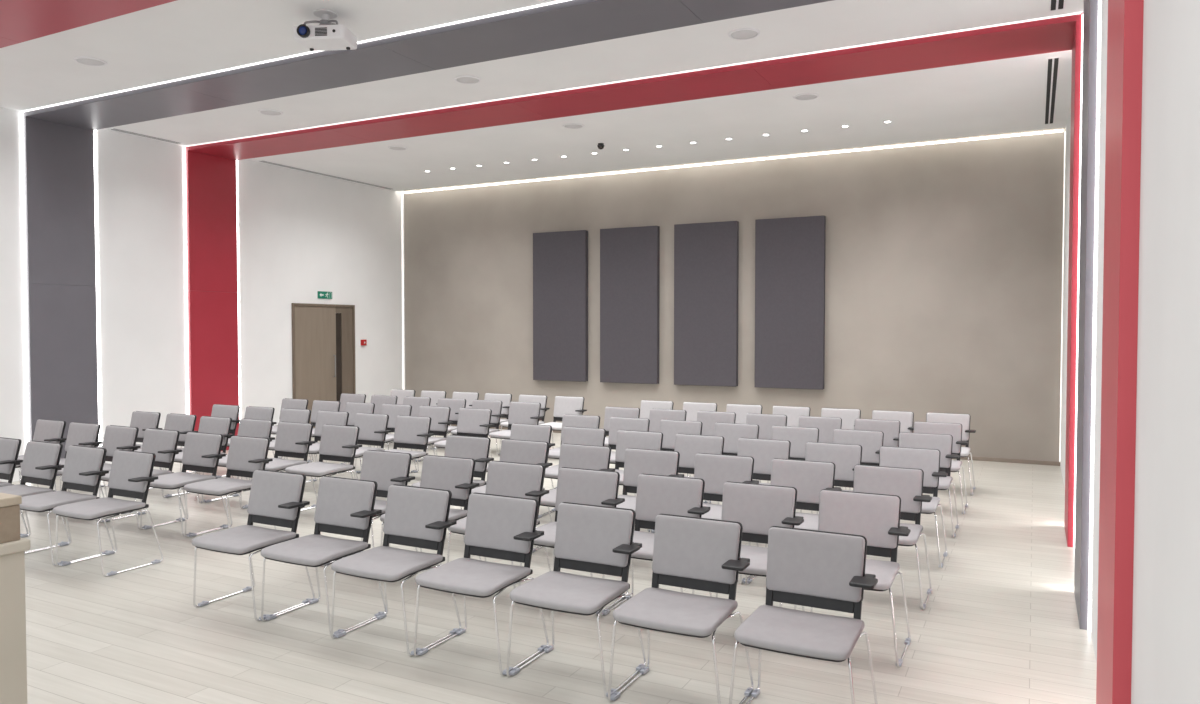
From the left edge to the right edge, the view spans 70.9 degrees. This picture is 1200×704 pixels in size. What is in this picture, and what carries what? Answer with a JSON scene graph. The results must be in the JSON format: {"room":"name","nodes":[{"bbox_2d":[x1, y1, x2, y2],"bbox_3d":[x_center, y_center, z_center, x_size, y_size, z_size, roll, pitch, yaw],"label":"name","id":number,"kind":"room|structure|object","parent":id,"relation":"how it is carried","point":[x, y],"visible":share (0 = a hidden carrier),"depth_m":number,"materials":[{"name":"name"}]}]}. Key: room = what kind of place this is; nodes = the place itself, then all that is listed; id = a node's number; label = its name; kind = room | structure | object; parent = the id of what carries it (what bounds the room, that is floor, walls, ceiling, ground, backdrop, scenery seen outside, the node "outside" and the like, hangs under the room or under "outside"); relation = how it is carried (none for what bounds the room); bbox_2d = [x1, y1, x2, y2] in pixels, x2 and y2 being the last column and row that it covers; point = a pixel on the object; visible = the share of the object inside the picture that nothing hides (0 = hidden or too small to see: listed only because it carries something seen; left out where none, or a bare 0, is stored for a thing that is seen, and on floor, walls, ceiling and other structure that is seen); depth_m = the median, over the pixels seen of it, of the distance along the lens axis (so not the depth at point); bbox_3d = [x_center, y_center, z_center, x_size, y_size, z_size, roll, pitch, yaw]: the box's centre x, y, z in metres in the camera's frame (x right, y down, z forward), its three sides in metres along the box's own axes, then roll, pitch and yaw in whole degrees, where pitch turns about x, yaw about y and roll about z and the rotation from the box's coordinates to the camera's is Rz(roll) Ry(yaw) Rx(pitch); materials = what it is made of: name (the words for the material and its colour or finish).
{"room":"conference hall","nodes":[
{"label":"conference hall","id":0,"kind":"room"},
{"bbox_2d":[0,107,404,481],"bbox_3d":[-7.103,-0.804,8.902,0.212,4.600,15.340,1,2,27],"label":"wall","id":1,"kind":"structure","parent":0,"point":[302,234],"depth_m":11.45,"materials":[{"name":"white paint"}]},
{"bbox_2d":[292,303,355,427],"bbox_3d":[-4.476,0.289,13.752,0.063,2.140,1.350,1,2,27],"label":"door","id":2,"kind":"structure","parent":1,"relation":"in","point":[323,338],"depth_m":13.70,"materials":[{"name":"brown wood"}]},
{"bbox_2d":[401,194,403,389],"bbox_3d":[-3.614,-0.820,15.448,0.012,4.140,0.030,1,2,27],"label":"light","id":3,"kind":"object","parent":1,"relation":"attached to","point":[402,195],"depth_m":15.43,"materials":[{"name":"white"}]},
{"bbox_2d":[20,0,1100,631],"bbox_3d":[-1.693,-0.577,7.609,10.620,4.220,0.870,1,2,27],"label":"trim","id":4,"kind":"structure","parent":1,"relation":"attached to","point":[59,145],"depth_m":8.22,"materials":[{"name":"grey paint"}]},
{"bbox_2d":[0,0,1143,703],"bbox_3d":[-2.711,-0.521,5.637,10.620,4.220,0.870,1,2,27],"label":"trim","id":5,"kind":"structure","parent":1,"relation":"attached to","point":[20,20],"depth_m":2.94,"materials":[{"name":"red paint"}]},
{"bbox_2d":[183,12,1082,547],"bbox_3d":[-0.743,-0.629,9.448,10.620,4.220,0.870,1,2,27],"label":"trim","id":6,"kind":"structure","parent":1,"relation":"attached to","point":[211,222],"depth_m":9.10,"materials":[{"name":"red paint"}]},
{"bbox_2d":[0,0,1083,192],"bbox_3d":[-2.347,-2.837,6.276,10.620,0.385,15.140,1,2,27],"label":"ceiling","id":7,"kind":"structure","parent":0,"point":[177,39],"depth_m":8.54,"materials":[{"name":"white paint"}]},
{"bbox_2d":[293,9,356,50],"bbox_3d":[-2.157,-2.528,6.592,0.410,0.261,0.334,0,2,5],"label":"projector","id":8,"kind":"object","parent":7,"relation":"hanging from","point":[325,36],"visible":1,"depth_m":6.53,"materials":[{"name":"grey plastic"}]},
{"bbox_2d":[404,129,1063,192],"bbox_3d":[1.122,-2.851,13.000,10.580,0.030,0.012,1,2,27],"label":"recessed light","id":9,"kind":"object","parent":7,"relation":"in","point":[1061,130],"depth_m":12.32,"materials":[{"name":"white"}]},
{"bbox_2d":[1044,57,1059,124],"bbox_3d":[4.785,-2.722,8.935,0.110,0.006,2.800,1,2,27],"label":"ceiling vent","id":10,"kind":"object","parent":7,"relation":"in","point":[1052,65],"visible":1,"depth_m":8.67,"materials":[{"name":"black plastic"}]},
{"bbox_2d":[12,428,1096,703],"bbox_3d":[-2.301,1.616,6.492,11.020,0.100,15.340,1,2,27],"label":"floor","id":11,"kind":"structure","parent":0,"point":[999,623],"depth_m":4.86,"materials":[{"name":"beige wood"}]},
{"bbox_2d":[0,437,27,534],"bbox_3d":[-5.185,1.145,6.994,0.574,0.811,0.524,1,2,27],"label":"chair","id":12,"kind":"object","parent":11,"relation":"on","point":[9,447],"visible":0.86,"depth_m":7.07,"materials":[{"name":"grey fabric"}]},
{"bbox_2d":[0,493,29,703],"bbox_3d":[-2.143,1.062,2.555,0.595,1.232,0.480,1,2,27],"label":"lectern","id":13,"kind":"object","parent":11,"relation":"on","point":[13,657],"visible":1,"depth_m":2.58,"materials":[{"name":"beige laminate"}]},
{"bbox_2d":[0,537,29,555],"bbox_3d":[-2.143,0.600,2.542,0.595,0.035,0.480,1,2,27],"label":"countertop","id":14,"kind":"structure","parent":13,"relation":"on","point":[23,544],"depth_m":2.58,"materials":[{"name":"beige laminate"}]},
{"bbox_2d":[0,441,69,552],"bbox_3d":[-4.668,1.153,6.731,0.574,0.811,0.524,1,2,27],"label":"chair","id":15,"kind":"object","parent":11,"relation":"on","point":[40,465],"visible":0.82,"depth_m":6.84,"materials":[{"name":"grey fabric"}]},
{"bbox_2d":[16,419,69,491],"bbox_3d":[-5.694,1.105,8.389,0.574,0.811,0.524,1,2,27],"label":"chair","id":16,"kind":"object","parent":11,"relation":"on","point":[46,430],"visible":0.36,"depth_m":8.52,"materials":[{"name":"grey fabric"}]},
{"bbox_2d":[21,422,103,497],"bbox_3d":[-5.183,1.113,8.116,0.574,0.811,0.524,1,2,27],"label":"chair","id":17,"kind":"object","parent":11,"relation":"on","point":[81,434],"visible":0.44,"depth_m":8.26,"materials":[{"name":"grey fabric"}]},
{"bbox_2d":[19,445,113,565],"bbox_3d":[-4.156,1.160,6.461,0.574,0.811,0.524,1,2,27],"label":"chair","id":18,"kind":"object","parent":11,"relation":"on","point":[83,470],"visible":0.88,"depth_m":6.54,"materials":[{"name":"grey fabric"}]},
{"bbox_2d":[57,425,144,521],"bbox_3d":[-4.666,1.121,7.850,0.574,0.811,0.524,1,2,27],"label":"chair","id":19,"kind":"object","parent":11,"relation":"on","point":[115,437],"visible":0.48,"depth_m":8.00,"materials":[{"name":"grey fabric"}]},
{"bbox_2d":[53,450,162,576],"bbox_3d":[-3.636,1.168,6.201,0.574,0.811,0.524,1,2,27],"label":"chair","id":20,"kind":"object","parent":11,"relation":"on","point":[130,476],"visible":1,"depth_m":6.26,"materials":[{"name":"grey fabric"}]},
{"bbox_2d":[98,411,161,487],"bbox_3d":[-5.181,1.081,9.235,0.574,0.811,0.524,1,2,27],"label":"chair","id":21,"kind":"object","parent":11,"relation":"on","point":[142,420],"visible":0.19,"depth_m":9.38,"materials":[{"name":"grey fabric"}]},
{"bbox_2d":[99,428,184,528],"bbox_3d":[-4.149,1.128,7.591,0.574,0.811,0.524,1,2,27],"label":"chair","id":22,"kind":"object","parent":11,"relation":"on","point":[161,442],"visible":0.54,"depth_m":7.69,"materials":[{"name":"grey fabric"}]},
{"bbox_2d":[134,413,197,496],"bbox_3d":[-4.660,1.089,8.979,0.574,0.811,0.524,1,2,27],"label":"chair","id":23,"kind":"object","parent":11,"relation":"on","point":[183,423],"visible":0.27,"depth_m":9.10,"materials":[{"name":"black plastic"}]},
{"bbox_2d":[140,432,229,536],"bbox_3d":[-3.631,1.136,7.326,0.574,0.811,0.524,1,2,27],"label":"chair","id":24,"kind":"object","parent":11,"relation":"on","point":[202,451],"visible":0.88,"depth_m":7.41,"materials":[{"name":"grey fabric"}]},
{"bbox_2d":[162,416,234,502],"bbox_3d":[-4.154,1.097,8.695,0.574,0.811,0.524,1,2,27],"label":"chair","id":25,"kind":"object","parent":11,"relation":"on","point":[208,424],"visible":0.44,"depth_m":8.79,"materials":[{"name":"grey fabric"}]},
{"bbox_2d":[180,404,239,475],"bbox_3d":[-4.664,1.057,10.086,0.574,0.811,0.524,1,2,27],"label":"chair","id":26,"kind":"object","parent":11,"relation":"on","point":[218,410],"visible":0.26,"depth_m":10.21,"materials":[{"name":"grey fabric"}]},
{"bbox_2d":[183,436,276,536],"bbox_3d":[-3.116,1.143,7.060,0.574,0.811,0.524,1,2,27],"label":"chair","id":27,"kind":"object","parent":11,"relation":"on","point":[246,455],"visible":0.88,"depth_m":7.15,"materials":[{"name":"grey fabric"}]},
{"bbox_2d":[202,418,274,507],"bbox_3d":[-3.629,1.104,8.447,0.574,0.811,0.524,1,2,27],"label":"chair","id":28,"kind":"object","parent":11,"relation":"on","point":[247,427],"visible":0.24,"depth_m":8.58,"materials":[{"name":"grey fabric"}]},
{"bbox_2d":[216,406,276,479],"bbox_3d":[-4.147,1.065,9.827,0.574,0.811,0.524,1,2,27],"label":"chair","id":29,"kind":"object","parent":11,"relation":"on","point":[252,412],"visible":0.2,"depth_m":9.97,"materials":[{"name":"grey fabric"}]},
{"bbox_2d":[192,469,314,620],"bbox_3d":[-2.195,1.193,5.299,0.574,0.811,0.524,1,2,27],"label":"chair","id":30,"kind":"object","parent":11,"relation":"on","point":[275,498],"visible":0.98,"depth_m":5.37,"materials":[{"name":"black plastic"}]},
{"bbox_2d":[240,422,316,509],"bbox_3d":[-3.124,1.112,8.161,0.574,0.811,0.524,1,2,27],"label":"chair","id":31,"kind":"object","parent":11,"relation":"on","point":[293,439],"visible":0.69,"depth_m":8.27,"materials":[{"name":"grey fabric"}]},
{"bbox_2d":[249,408,315,481],"bbox_3d":[-3.627,1.072,9.569,0.574,0.811,0.524,1,2,27],"label":"chair","id":32,"kind":"object","parent":11,"relation":"on","point":[287,414],"visible":0.22,"depth_m":9.71,"materials":[{"name":"grey fabric"}]},
{"bbox_2d":[285,400,344,463],"bbox_3d":[-3.631,1.040,10.678,0.574,0.811,0.524,1,2,27],"label":"chair","id":33,"kind":"object","parent":11,"relation":"on","point":[318,405],"visible":0.3,"depth_m":10.87,"materials":[{"name":"grey fabric"}]},
{"bbox_2d":[287,410,352,482],"bbox_3d":[-3.112,1.079,9.301,0.574,0.811,0.524,1,2,27],"label":"chair","id":34,"kind":"object","parent":11,"relation":"on","point":[323,417],"visible":0.32,"depth_m":9.47,"materials":[{"name":"grey fabric"}]},
{"bbox_2d":[261,476,385,635],"bbox_3d":[-1.670,1.200,5.050,0.574,0.811,0.524,1,2,27],"label":"chair","id":35,"kind":"object","parent":11,"relation":"on","point":[344,506],"visible":0.96,"depth_m":5.12,"materials":[{"name":"grey fabric"}]},
{"bbox_2d":[285,424,361,511],"bbox_3d":[-2.599,1.119,7.917,0.574,0.811,0.524,1,2,27],"label":"chair","id":36,"kind":"object","parent":11,"relation":"on","point":[338,442],"visible":0.82,"depth_m":8.01,"materials":[{"name":"grey fabric"}]},
{"bbox_2d":[326,413,390,478],"bbox_3d":[-2.598,1.087,9.031,0.574,0.811,0.524,1,2,27],"label":"chair","id":37,"kind":"object","parent":11,"relation":"on","point":[373,430],"visible":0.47,"depth_m":9.15,"materials":[{"name":"grey fabric"}]},
{"bbox_2d":[342,402,374,472],"bbox_3d":[-3.118,1.048,10.405,0.574,0.811,0.524,1,2,27],"label":"chair","id":38,"kind":"object","parent":11,"relation":"on","point":[353,408],"visible":0.24,"depth_m":10.58,"materials":[{"name":"grey fabric"}]},
{"bbox_2d":[320,450,417,565],"bbox_3d":[-1.719,1.168,6.202,0.574,0.811,0.524,1,2,27],"label":"chair","id":39,"kind":"object","parent":11,"relation":"on","point":[387,468],"visible":0.37,"depth_m":6.34,"materials":[{"name":"grey fabric"}]},
{"bbox_2d":[355,404,416,472],"bbox_3d":[-2.598,1.055,10.149,0.574,0.811,0.524,1,2,27],"label":"chair","id":40,"kind":"object","parent":11,"relation":"on","point":[393,410],"visible":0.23,"depth_m":10.29,"materials":[{"name":"grey fabric"}]},
{"bbox_2d":[331,484,460,655],"bbox_3d":[-1.166,1.209,4.765,0.574,0.811,0.524,1,2,27],"label":"chair","id":41,"kind":"object","parent":11,"relation":"on","point":[415,516],"visible":1,"depth_m":4.84,"materials":[{"name":"grey fabric"}]},
{"bbox_2d":[383,415,433,459],"bbox_3d":[-2.084,1.095,8.765,0.574,0.811,0.524,1,2,27],"label":"chair","id":42,"kind":"object","parent":11,"relation":"on","point":[412,432],"visible":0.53,"depth_m":8.90,"materials":[{"name":"grey fabric"}]},
{"bbox_2d":[393,406,452,473],"bbox_3d":[-2.080,1.063,9.889,0.574,0.811,0.524,1,2,27],"label":"chair","id":43,"kind":"object","parent":11,"relation":"on","point":[440,416],"visible":0.55,"depth_m":9.99,"materials":[{"name":"grey fabric"}]},
{"bbox_2d":[380,455,480,564],"bbox_3d":[-1.203,1.175,5.938,0.574,0.811,0.524,1,2,27],"label":"chair","id":44,"kind":"object","parent":11,"relation":"on","point":[454,474],"visible":0.42,"depth_m":6.06,"materials":[{"name":"grey fabric"}]},
{"bbox_2d":[415,398,465,461],"bbox_3d":[-2.074,1.031,11.013,0.574,0.811,0.524,1,2,27],"label":"chair","id":45,"kind":"object","parent":11,"relation":"on","point":[455,405],"visible":0.3,"depth_m":11.13,"materials":[{"name":"grey fabric"}]},
{"bbox_2d":[412,435,493,539],"bbox_3d":[-1.245,1.142,7.104,0.574,0.811,0.524,1,2,27],"label":"chair","id":46,"kind":"object","parent":11,"relation":"on","point":[477,448],"visible":0.46,"depth_m":7.22,"materials":[{"name":"grey fabric"}]},
{"bbox_2d":[434,408,493,481],"bbox_3d":[-1.559,1.070,9.632,0.574,0.811,0.524,1,2,27],"label":"chair","id":47,"kind":"object","parent":11,"relation":"on","point":[474,422],"visible":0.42,"depth_m":9.77,"materials":[{"name":"grey fabric"}]},
{"bbox_2d":[451,400,504,441],"bbox_3d":[-1.564,1.039,10.738,0.574,0.811,0.524,1,2,27],"label":"chair","id":48,"kind":"object","parent":11,"relation":"on","point":[495,406],"visible":0.45,"depth_m":10.82,"materials":[{"name":"grey fabric"}]},
{"bbox_2d":[414,492,548,675],"bbox_3d":[-0.645,1.216,4.511,0.574,0.811,0.524,1,2,27],"label":"chair","id":49,"kind":"object","parent":11,"relation":"on","point":[502,527],"visible":0.98,"depth_m":4.59,"materials":[{"name":"grey fabric"}]},
{"bbox_2d":[447,461,550,588],"bbox_3d":[-0.688,1.183,5.672,0.574,0.811,0.524,1,2,27],"label":"chair","id":50,"kind":"object","parent":11,"relation":"on","point":[524,480],"visible":0.44,"depth_m":5.80,"materials":[{"name":"grey fabric"}]},
{"bbox_2d":[471,439,551,548],"bbox_3d":[-0.732,1.150,6.836,0.574,0.811,0.524,1,2,27],"label":"chair","id":51,"kind":"object","parent":11,"relation":"on","point":[518,451],"visible":0.26,"depth_m":6.98,"materials":[{"name":"grey fabric"}]},
{"bbox_2d":[488,402,542,463],"bbox_3d":[-1.050,1.046,10.467,0.574,0.811,0.524,1,2,27],"label":"chair","id":52,"kind":"object","parent":11,"relation":"on","point":[519,412],"visible":0.61,"depth_m":10.60,"materials":[{"name":"grey fabric"}]},
{"bbox_2d":[485,423,554,514],"bbox_3d":[-0.771,1.116,8.006,0.574,0.811,0.524,1,2,27],"label":"chair","id":53,"kind":"object","parent":11,"relation":"on","point":[529,432],"visible":0.22,"depth_m":8.15,"materials":[{"name":"grey fabric"}]},
{"bbox_2d":[499,394,550,454],"bbox_3d":[-1.041,1.014,11.602,0.574,0.811,0.524,1,2,27],"label":"chair","id":54,"kind":"object","parent":11,"relation":"on","point":[542,399],"visible":0.44,"depth_m":11.69,"materials":[{"name":"grey fabric"}]},
{"bbox_2d":[540,396,586,448],"bbox_3d":[-0.520,1.021,11.346,0.574,0.811,0.524,1,2,27],"label":"chair","id":55,"kind":"object","parent":11,"relation":"on","point":[563,405],"visible":0.56,"depth_m":11.50,"materials":[{"name":"grey fabric"}]},
{"bbox_2d":[538,426,605,518],"bbox_3d":[-0.255,1.124,7.739,0.574,0.811,0.524,1,2,27],"label":"chair","id":56,"kind":"object","parent":11,"relation":"on","point":[570,435],"visible":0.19,"depth_m":7.88,"materials":[{"name":"grey fabric"}]},
{"bbox_2d":[519,467,627,615],"bbox_3d":[-0.179,1.191,5.394,0.574,0.811,0.524,1,2,27],"label":"chair","id":57,"kind":"object","parent":11,"relation":"on","point":[574,485],"visible":0.52,"depth_m":5.53,"materials":[{"name":"grey fabric"}]},
{"bbox_2d":[532,443,614,552],"bbox_3d":[-0.221,1.158,6.557,0.574,0.811,0.524,1,2,27],"label":"chair","id":58,"kind":"object","parent":11,"relation":"on","point":[592,457],"visible":0.27,"depth_m":6.70,"materials":[{"name":"grey fabric"}]},
{"bbox_2d":[548,414,599,489],"bbox_3d":[-0.306,1.091,8.886,0.574,0.811,0.524,1,2,27],"label":"chair","id":59,"kind":"object","parent":11,"relation":"on","point":[585,421],"visible":0.29,"depth_m":9.03,"materials":[{"name":"grey fabric"}]},
{"bbox_2d":[506,502,645,698],"bbox_3d":[-0.124,1.223,4.251,0.574,0.811,0.524,1,2,27],"label":"chair","id":60,"kind":"object","parent":11,"relation":"on","point":[598,539],"visible":0.99,"depth_m":4.33,"materials":[{"name":"grey fabric"}]},
{"bbox_2d":[603,407,639,445],"bbox_3d":[0.162,1.066,9.777,0.574,0.811,0.524,1,2,27],"label":"chair","id":61,"kind":"object","parent":11,"relation":"on","point":[610,412],"visible":0.16,"depth_m":9.97,"materials":[{"name":"grey fabric"}]},
{"bbox_2d":[608,417,649,495],"bbox_3d":[0.206,1.099,8.617,0.574,0.811,0.524,1,2,27],"label":"chair","id":62,"kind":"object","parent":11,"relation":"on","point":[616,423],"visible":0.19,"depth_m":8.80,"materials":[{"name":"grey fabric"}]},
{"bbox_2d":[615,430,662,532],"bbox_3d":[0.259,1.132,7.472,0.574,0.811,0.524,1,2,27],"label":"chair","id":63,"kind":"object","parent":11,"relation":"on","point":[626,439],"visible":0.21,"depth_m":7.65,"materials":[{"name":"grey fabric"}]},
{"bbox_2d":[616,448,683,510],"bbox_3d":[0.297,1.165,6.299,0.574,0.811,0.524,1,2,27],"label":"chair","id":64,"kind":"object","parent":11,"relation":"on","point":[637,462],"visible":0.31,"depth_m":6.47,"materials":[{"name":"grey fabric"}]},
{"bbox_2d":[600,473,711,615],"bbox_3d":[0.342,1.198,5.139,0.574,0.811,0.524,1,2,27],"label":"chair","id":65,"kind":"object","parent":11,"relation":"on","point":[656,495],"visible":0.6,"depth_m":5.29,"materials":[{"name":"grey fabric"}]},
{"bbox_2d":[640,400,673,418],"bbox_3d":[0.631,1.041,10.668,0.574,0.811,0.524,1,2,27],"label":"chair","id":66,"kind":"object","parent":11,"relation":"on","point":[646,405],"visible":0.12,"depth_m":10.86,"materials":[{"name":"grey fabric"}]},
{"bbox_2d":[649,409,690,475],"bbox_3d":[0.679,1.073,9.515,0.574,0.811,0.524,1,2,27],"label":"chair","id":67,"kind":"object","parent":11,"relation":"on","point":[656,415],"visible":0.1,"depth_m":9.71,"materials":[{"name":"grey fabric"}]},
{"bbox_2d":[608,513,753,703],"bbox_3d":[0.380,1.231,3.966,0.574,0.811,0.524,1,2,27],"label":"chair","id":68,"kind":"object","parent":11,"relation":"on","point":[703,554],"visible":1,"depth_m":4.05,"materials":[{"name":"grey fabric"}]},
{"bbox_2d":[660,419,707,502],"bbox_3d":[0.720,1.107,8.348,0.574,0.811,0.524,1,2,27],"label":"chair","id":69,"kind":"object","parent":11,"relation":"on","point":[669,428],"visible":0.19,"depth_m":8.53,"materials":[{"name":"grey fabric"}]},
{"bbox_2d":[650,434,723,532],"bbox_3d":[0.768,1.139,7.194,0.574,0.811,0.524,1,2,27],"label":"chair","id":70,"kind":"object","parent":11,"relation":"on","point":[688,446],"visible":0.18,"depth_m":7.37,"materials":[{"name":"grey fabric"}]},
{"bbox_2d":[683,402,716,420],"bbox_3d":[1.156,1.048,10.421,0.574,0.811,0.524,1,2,27],"label":"chair","id":71,"kind":"object","parent":11,"relation":"on","point":[691,408],"visible":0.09,"depth_m":10.61,"materials":[{"name":"grey fabric"}]},
{"bbox_2d":[679,411,735,476],"bbox_3d":[1.203,1.081,9.265,0.574,0.811,0.524,1,2,27],"label":"chair","id":72,"kind":"object","parent":11,"relation":"on","point":[708,418],"visible":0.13,"depth_m":9.44,"materials":[{"name":"grey fabric"}]},
{"bbox_2d":[694,453,758,583],"bbox_3d":[0.814,1.172,6.038,0.574,0.811,0.524,1,2,27],"label":"chair","id":73,"kind":"object","parent":11,"relation":"on","point":[715,470],"visible":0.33,"depth_m":6.19,"materials":[{"name":"grey fabric"}]},
{"bbox_2d":[707,422,760,503],"bbox_3d":[1.239,1.114,8.086,0.574,0.811,0.524,1,2,27],"label":"chair","id":74,"kind":"object","parent":11,"relation":"on","point":[731,432],"visible":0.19,"depth_m":8.25,"materials":[{"name":"grey fabric"}]},
{"bbox_2d":[726,404,761,423],"bbox_3d":[1.667,1.056,10.144,0.574,0.811,0.524,1,2,27],"label":"chair","id":75,"kind":"object","parent":11,"relation":"on","point":[741,410],"visible":0.15,"depth_m":10.31,"materials":[{"name":"grey fabric"}]},
{"bbox_2d":[692,481,804,610],"bbox_3d":[0.852,1.206,4.862,0.574,0.811,0.524,1,2,27],"label":"chair","id":76,"kind":"object","parent":11,"relation":"on","point":[758,507],"visible":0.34,"depth_m":5.00,"materials":[{"name":"grey fabric"}]},
{"bbox_2d":[718,438,790,504],"bbox_3d":[1.281,1.147,6.922,0.574,0.811,0.524,1,2,27],"label":"chair","id":77,"kind":"object","parent":11,"relation":"on","point":[763,451],"visible":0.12,"depth_m":7.07,"materials":[{"name":"grey fabric"}]},
{"bbox_2d":[746,413,786,438],"bbox_3d":[1.711,1.089,8.987,0.574,0.811,0.524,1,2,27],"label":"chair","id":78,"kind":"object","parent":11,"relation":"on","point":[765,422],"visible":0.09,"depth_m":9.14,"materials":[{"name":"grey fabric"}]},
{"bbox_2d":[773,406,810,426],"bbox_3d":[2.188,1.063,9.893,0.574,0.811,0.524,1,2,27],"label":"chair","id":79,"kind":"object","parent":11,"relation":"on","point":[792,413],"visible":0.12,"depth_m":10.04,"materials":[{"name":"grey fabric"}]},
{"bbox_2d":[767,426,818,513],"bbox_3d":[1.751,1.122,7.815,0.574,0.811,0.524,1,2,27],"label":"chair","id":80,"kind":"object","parent":11,"relation":"on","point":[798,437],"visible":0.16,"depth_m":7.96,"materials":[{"name":"grey fabric"}]},
{"bbox_2d":[745,458,841,583],"bbox_3d":[1.333,1.180,5.777,0.574,0.811,0.524,1,2,27],"label":"chair","id":81,"kind":"object","parent":11,"relation":"on","point":[809,478],"visible":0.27,"depth_m":5.91,"materials":[{"name":"grey fabric"}]},
{"bbox_2d":[729,526,877,703],"bbox_3d":[0.896,1.239,3.701,0.574,0.811,0.524,1,2,27],"label":"chair","id":82,"kind":"object","parent":11,"relation":"on","point":[806,567],"visible":1,"depth_m":3.79,"materials":[{"name":"grey fabric"}]},
{"bbox_2d":[798,416,846,489],"bbox_3d":[2.224,1.096,8.713,0.574,0.811,0.524,1,2,27],"label":"chair","id":83,"kind":"object","parent":11,"relation":"on","point":[826,425],"visible":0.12,"depth_m":8.85,"materials":[{"name":"grey fabric"}]},
{"bbox_2d":[800,442,861,512],"bbox_3d":[1.795,1.155,6.657,0.574,0.811,0.524,1,2,27],"label":"chair","id":84,"kind":"object","parent":11,"relation":"on","point":[845,457],"visible":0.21,"depth_m":6.78,"materials":[{"name":"grey fabric"}]},
{"bbox_2d":[821,408,860,429],"bbox_3d":[2.703,1.070,9.625,0.574,0.811,0.524,1,2,27],"label":"chair","id":85,"kind":"object","parent":11,"relation":"on","point":[848,416],"visible":0.19,"depth_m":9.76,"materials":[{"name":"grey fabric"}]},
{"bbox_2d":[817,429,883,513],"bbox_3d":[2.269,1.129,7.553,0.574,0.811,0.524,1,2,27],"label":"chair","id":86,"kind":"object","parent":11,"relation":"on","point":[871,442],"visible":0.24,"depth_m":7.67,"materials":[{"name":"grey fabric"}]},
{"bbox_2d":[794,489,910,667],"bbox_3d":[1.376,1.213,4.613,0.574,0.811,0.524,1,2,27],"label":"chair","id":87,"kind":"object","parent":11,"relation":"on","point":[875,517],"visible":0.65,"depth_m":4.72,"materials":[{"name":"grey fabric"}]},
{"bbox_2d":[841,418,899,489],"bbox_3d":[2.738,1.104,8.444,0.574,0.811,0.524,1,2,27],"label":"chair","id":88,"kind":"object","parent":11,"relation":"on","point":[890,428],"visible":0.19,"depth_m":8.57,"materials":[{"name":"grey fabric"}]},
{"bbox_2d":[853,464,931,609],"bbox_3d":[1.843,1.188,5.500,0.574,0.811,0.524,1,2,27],"label":"chair","id":89,"kind":"object","parent":11,"relation":"on","point":[906,483],"visible":0.6,"depth_m":5.60,"materials":[{"name":"grey fabric"}]},
{"bbox_2d":[872,410,913,432],"bbox_3d":[3.210,1.078,9.343,0.574,0.811,0.524,1,2,27],"label":"chair","id":90,"kind":"object","parent":11,"relation":"on","point":[906,418],"visible":0.25,"depth_m":9.47,"materials":[{"name":"grey fabric"}]},
{"bbox_2d":[879,446,947,567],"bbox_3d":[2.321,1.162,6.408,0.574,0.811,0.524,1,2,27],"label":"chair","id":91,"kind":"object","parent":11,"relation":"on","point":[928,460],"visible":0.61,"depth_m":6.50,"materials":[{"name":"grey fabric"}]},
{"bbox_2d":[898,432,958,537],"bbox_3d":[2.792,1.136,7.305,0.574,0.811,0.524,1,2,27],"label":"chair","id":92,"kind":"object","parent":11,"relation":"on","point":[942,442],"visible":0.56,"depth_m":7.39,"materials":[{"name":"grey fabric"}]},
{"bbox_2d":[913,421,967,513],"bbox_3d":[3.251,1.111,8.177,0.574,0.811,0.524,1,2,27],"label":"chair","id":93,"kind":"object","parent":11,"relation":"on","point":[954,429],"visible":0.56,"depth_m":8.27,"materials":[{"name":"grey fabric"}]},
{"bbox_2d":[926,412,975,494],"bbox_3d":[3.730,1.086,9.083,0.574,0.811,0.524,1,2,27],"label":"chair","id":94,"kind":"object","parent":11,"relation":"on","point":[964,419],"visible":0.53,"depth_m":9.17,"materials":[{"name":"grey fabric"}]},
{"bbox_2d":[404,127,1064,461],"bbox_3d":[1.171,-0.924,13.149,10.620,4.600,0.200,1,2,27],"label":"wall","id":95,"kind":"structure","parent":0,"point":[943,261],"depth_m":11.83,"materials":[{"name":"beige paint"}]},
{"bbox_2d":[533,230,587,381],"bbox_3d":[-0.658,-0.753,13.928,1.000,2.460,0.102,1,2,27],"label":"acoustic panel","id":96,"kind":"object","parent":95,"relation":"attached to","point":[560,259],"visible":1,"depth_m":13.87,"materials":[{"name":"fabric"}]},
{"bbox_2d":[600,226,659,383],"bbox_3d":[0.466,-0.737,13.348,1.000,2.460,0.102,1,2,27],"label":"acoustic panel","id":97,"kind":"object","parent":95,"relation":"attached to","point":[629,256],"visible":1,"depth_m":13.29,"materials":[{"name":"fabric"}]},
{"bbox_2d":[674,221,738,386],"bbox_3d":[1.604,-0.720,12.761,1.000,2.460,0.102,1,2,27],"label":"acoustic panel","id":98,"kind":"object","parent":95,"relation":"attached to","point":[706,255],"visible":1,"depth_m":12.70,"materials":[{"name":"fabric"}]},
{"bbox_2d":[448,424,1059,465],"bbox_3d":[1.121,1.352,13.118,10.620,0.050,0.015,1,2,27],"label":"baseboard","id":99,"kind":"structure","parent":95,"relation":"attached to","point":[506,428],"depth_m":10.97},
{"bbox_2d":[755,215,825,389],"bbox_3d":[2.741,-0.704,12.175,1.000,2.460,0.102,1,2,27],"label":"acoustic panel","id":100,"kind":"object","parent":95,"relation":"attached to","point":[789,252],"visible":1,"depth_m":12.12,"materials":[{"name":"fabric"}]},
{"bbox_2d":[1059,0,1199,703],"bbox_3d":[2.501,-0.662,3.947,0.212,4.600,15.340,1,2,27],"label":"wall","id":101,"kind":"structure","parent":0,"point":[1166,564],"depth_m":2.25,"materials":[{"name":"white paint"}]},
{"bbox_2d":[1059,132,1065,461],"bbox_3d":[5.813,-0.681,10.584,0.012,4.140,0.030,1,2,27],"label":"light","id":102,"kind":"object","parent":101,"relation":"attached to","point":[1064,132],"depth_m":10.57,"materials":[{"name":"white plastic"}]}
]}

